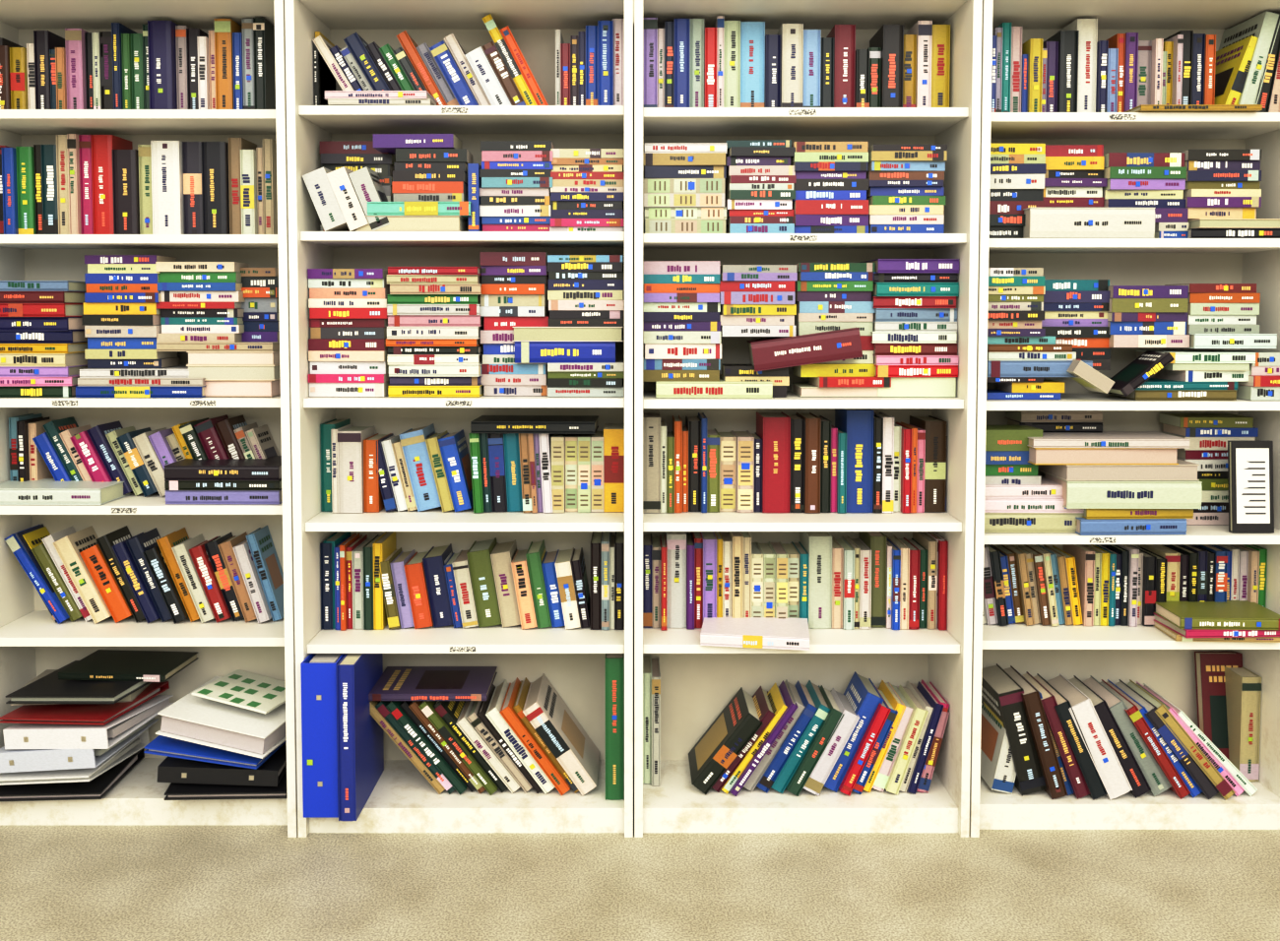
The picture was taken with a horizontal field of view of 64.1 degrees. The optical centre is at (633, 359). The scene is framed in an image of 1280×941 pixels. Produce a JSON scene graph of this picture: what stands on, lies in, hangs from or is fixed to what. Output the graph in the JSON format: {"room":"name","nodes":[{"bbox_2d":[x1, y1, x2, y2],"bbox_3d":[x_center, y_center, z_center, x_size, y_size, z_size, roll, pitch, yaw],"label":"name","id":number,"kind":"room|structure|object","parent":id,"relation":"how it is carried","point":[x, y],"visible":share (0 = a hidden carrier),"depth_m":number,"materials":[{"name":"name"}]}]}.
{"room":"library","nodes":[
{"label":"library","id":0,"kind":"room"},
{"bbox_2d":[633,0,634,780],"bbox_3d":[0.000,-0.293,2.827,9.200,2.900,0.164,0,3,0],"label":"wall","id":1,"kind":"structure","parent":0,"point":[633,0],"depth_m":2.76,"materials":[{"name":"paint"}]},
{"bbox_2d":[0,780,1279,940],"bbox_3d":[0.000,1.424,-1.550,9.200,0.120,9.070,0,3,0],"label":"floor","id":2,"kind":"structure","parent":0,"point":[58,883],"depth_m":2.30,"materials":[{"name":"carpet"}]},
{"bbox_2d":[0,0,298,837],"bbox_3d":[-1.238,0.140,2.609,0.821,2.056,0.300,0,3,0],"label":"bookcase","id":3,"kind":"object","parent":2,"relation":"on","point":[32,643],"visible":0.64,"depth_m":2.59,"materials":[{"name":"white laminate"}]},
{"bbox_2d":[0,17,275,109],"bbox_3d":[-1.278,-0.740,2.647,0.693,0.249,0.123,0,3,0],"label":"books","id":4,"kind":"object","parent":3,"relation":"in","point":[169,65],"visible":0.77,"depth_m":2.60,"materials":[{"name":"paper"}]},
{"bbox_2d":[0,133,277,234],"bbox_3d":[-1.274,-0.444,2.660,0.701,0.260,0.124,0,3,0],"label":"books","id":5,"kind":"object","parent":3,"relation":"in","point":[79,184],"visible":0.84,"depth_m":2.61,"materials":[{"name":"paper"}]},
{"bbox_2d":[0,255,280,397],"bbox_3d":[-1.257,-0.086,2.623,0.736,0.353,0.214,0,3,0],"label":"pile","id":6,"kind":"object","parent":3,"relation":"in","point":[119,332],"visible":0.94,"depth_m":2.56,"materials":[{"name":"paper"}]},
{"bbox_2d":[0,413,282,505],"bbox_3d":[-1.250,0.254,2.641,0.748,0.205,0.228,0,3,0],"label":"books","id":7,"kind":"object","parent":3,"relation":"in","point":[220,460],"visible":1,"depth_m":2.64,"materials":[{"name":"paper"}]},
{"bbox_2d":[0,649,287,801],"bbox_3d":[-1.238,0.947,2.634,0.775,0.299,0.306,0,3,0],"label":"pile","id":8,"kind":"object","parent":3,"relation":"in","point":[82,726],"visible":0.97,"depth_m":2.54,"materials":[{"name":"paper"}]},
{"bbox_2d":[4,524,284,624],"bbox_3d":[-1.272,0.567,2.708,0.706,0.236,0.124,0,3,0],"label":"books","id":9,"kind":"object","parent":3,"relation":"in","point":[117,574],"visible":1,"depth_m":2.66,"materials":[{"name":"paper"}]},
{"bbox_2d":[284,0,633,837],"bbox_3d":[-0.412,0.140,2.609,0.821,2.056,0.300,0,3,0],"label":"bookcase","id":10,"kind":"object","parent":2,"relation":"on","point":[402,800],"visible":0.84,"depth_m":2.55,"materials":[{"name":"white laminate"}]},
{"bbox_2d":[300,653,346,818],"bbox_3d":[-0.757,0.914,2.601,0.086,0.379,0.272,0,3,0],"label":"ring binder","id":11,"kind":"object","parent":10,"relation":"in","point":[318,672],"visible":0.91,"depth_m":2.47,"materials":[{"name":"plastic"}]},
{"bbox_2d":[302,133,624,232],"bbox_3d":[-0.412,-0.433,2.579,0.775,0.237,0.233,0,3,0],"label":"books","id":12,"kind":"object","parent":10,"relation":"in","point":[389,182],"visible":0.94,"depth_m":2.49,"materials":[{"name":"paper"}]},
{"bbox_2d":[307,252,624,396],"bbox_3d":[-0.412,-0.089,2.596,0.775,0.356,0.216,0,3,0],"label":"books","id":13,"kind":"object","parent":10,"relation":"in","point":[487,330],"visible":1,"depth_m":2.51,"materials":[{"name":"paper"}]},
{"bbox_2d":[312,13,624,108],"bbox_3d":[-0.412,-0.738,2.572,0.775,0.248,0.272,0,3,0],"label":"books","id":14,"kind":"object","parent":10,"relation":"in","point":[590,68],"visible":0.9,"depth_m":2.56,"materials":[{"name":"paper"}]},
{"bbox_2d":[320,415,624,512],"bbox_3d":[-0.412,0.272,2.665,0.775,0.235,0.181,0,3,0],"label":"books","id":15,"kind":"object","parent":10,"relation":"in","point":[527,464],"visible":1,"depth_m":2.61,"materials":[{"name":"paper"}]},
{"bbox_2d":[320,531,624,630],"bbox_3d":[-0.412,0.576,2.689,0.775,0.229,0.163,0,3,0],"label":"books","id":16,"kind":"object","parent":10,"relation":"in","point":[366,584],"visible":1,"depth_m":2.62,"materials":[{"name":"paper"}]},
{"bbox_2d":[336,653,624,821],"bbox_3d":[-0.367,0.913,2.617,0.683,0.380,0.337,0,3,0],"label":"books","id":17,"kind":"object","parent":10,"relation":"in","point":[461,731],"visible":1,"depth_m":2.59,"materials":[{"name":"paper"}]},
{"bbox_2d":[634,0,982,837],"bbox_3d":[0.412,0.140,2.609,0.821,2.056,0.300,0,3,0],"label":"bookcase","id":18,"kind":"object","parent":2,"relation":"on","point":[697,681],"visible":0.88,"depth_m":2.53,"materials":[{"name":"white laminate"}]},
{"bbox_2d":[642,408,947,512],"bbox_3d":[0.412,0.258,2.674,0.775,0.262,0.162,0,3,0],"label":"books","id":19,"kind":"object","parent":18,"relation":"in","point":[867,462],"visible":1,"depth_m":2.60,"materials":[{"name":"paper"}]},
{"bbox_2d":[642,139,947,234],"bbox_3d":[0.394,-0.423,2.582,0.738,0.228,0.197,0,3,0],"label":"books","id":20,"kind":"object","parent":18,"relation":"in","point":[778,186],"visible":0.98,"depth_m":2.50,"materials":[{"name":"paper"}]},
{"bbox_2d":[642,531,948,650],"bbox_3d":[0.412,0.572,2.611,0.775,0.243,0.316,0,3,0],"label":"books","id":21,"kind":"object","parent":18,"relation":"in","point":[741,593],"visible":0.97,"depth_m":2.62,"materials":[{"name":"paper"}]},
{"bbox_2d":[642,654,949,796],"bbox_3d":[0.412,0.955,2.682,0.775,0.291,0.212,0,3,0],"label":"books","id":22,"kind":"object","parent":18,"relation":"in","point":[811,737],"visible":1,"depth_m":2.60,"materials":[{"name":"paper"}]},
{"bbox_2d":[642,15,950,109],"bbox_3d":[0.409,-0.736,2.628,0.767,0.249,0.161,0,3,0],"label":"books","id":23,"kind":"object","parent":18,"relation":"in","point":[730,63],"visible":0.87,"depth_m":2.56,"materials":[{"name":"paper"}]},
{"bbox_2d":[642,258,959,398],"bbox_3d":[0.413,-0.079,2.594,0.784,0.340,0.217,0,3,-3],"label":"books","id":24,"kind":"object","parent":18,"relation":"in","point":[878,327],"visible":1,"depth_m":2.52,"materials":[{"name":"paper"}]},
{"bbox_2d":[968,0,1279,837],"bbox_3d":[1.238,0.140,2.609,0.821,2.056,0.300,0,3,0],"label":"bookcase","id":25,"kind":"object","parent":2,"relation":"on","point":[1141,654],"visible":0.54,"depth_m":2.58,"materials":[{"name":"white laminate"}]},
{"bbox_2d":[980,651,1261,800],"bbox_3d":[1.266,0.944,2.669,0.718,0.310,0.236,0,3,0],"label":"books","id":26,"kind":"object","parent":25,"relation":"in","point":[1060,736],"visible":0.99,"depth_m":2.58,"materials":[{"name":"paper"}]},
{"bbox_2d":[984,410,1258,535],"bbox_3d":[1.225,0.281,2.626,0.749,0.290,0.261,0,3,0],"label":"pile","id":27,"kind":"object","parent":25,"relation":"in","point":[1096,481],"visible":0.92,"depth_m":2.54,"materials":[{"name":"paper"}]},
{"bbox_2d":[982,544,1279,642],"bbox_3d":[1.250,0.587,2.628,0.751,0.203,0.284,0,3,0],"label":"books","id":28,"kind":"object","parent":25,"relation":"in","point":[1189,593],"visible":0.94,"depth_m":2.63,"materials":[{"name":"paper"}]},
{"bbox_2d":[986,267,1279,400],"bbox_3d":[1.238,-0.065,2.601,0.775,0.326,0.237,0,3,0],"label":"books","id":29,"kind":"object","parent":25,"relation":"in","point":[1039,328],"visible":0.96,"depth_m":2.54,"materials":[{"name":"paper"}]},
{"bbox_2d":[989,143,1279,238],"bbox_3d":[1.222,-0.417,2.578,0.744,0.235,0.206,0,3,0],"label":"books","id":30,"kind":"object","parent":25,"relation":"in","point":[1037,190],"visible":0.92,"depth_m":2.53,"materials":[{"name":"paper"}]},
{"bbox_2d":[991,10,1279,112],"bbox_3d":[1.260,-0.731,2.572,0.728,0.259,0.273,0,3,0],"label":"books","id":31,"kind":"object","parent":25,"relation":"in","point":[1069,71],"visible":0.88,"depth_m":2.58,"materials":[{"name":"paper"}]},
{"bbox_2d":[1227,441,1274,532],"bbox_3d":[1.533,0.317,2.541,0.102,0.227,0.032,0,3,0],"label":"framed sign","id":32,"kind":"object","parent":25,"relation":"on","point":[1249,463],"visible":1,"depth_m":2.53,"materials":[{"name":"paper"}]}
]}

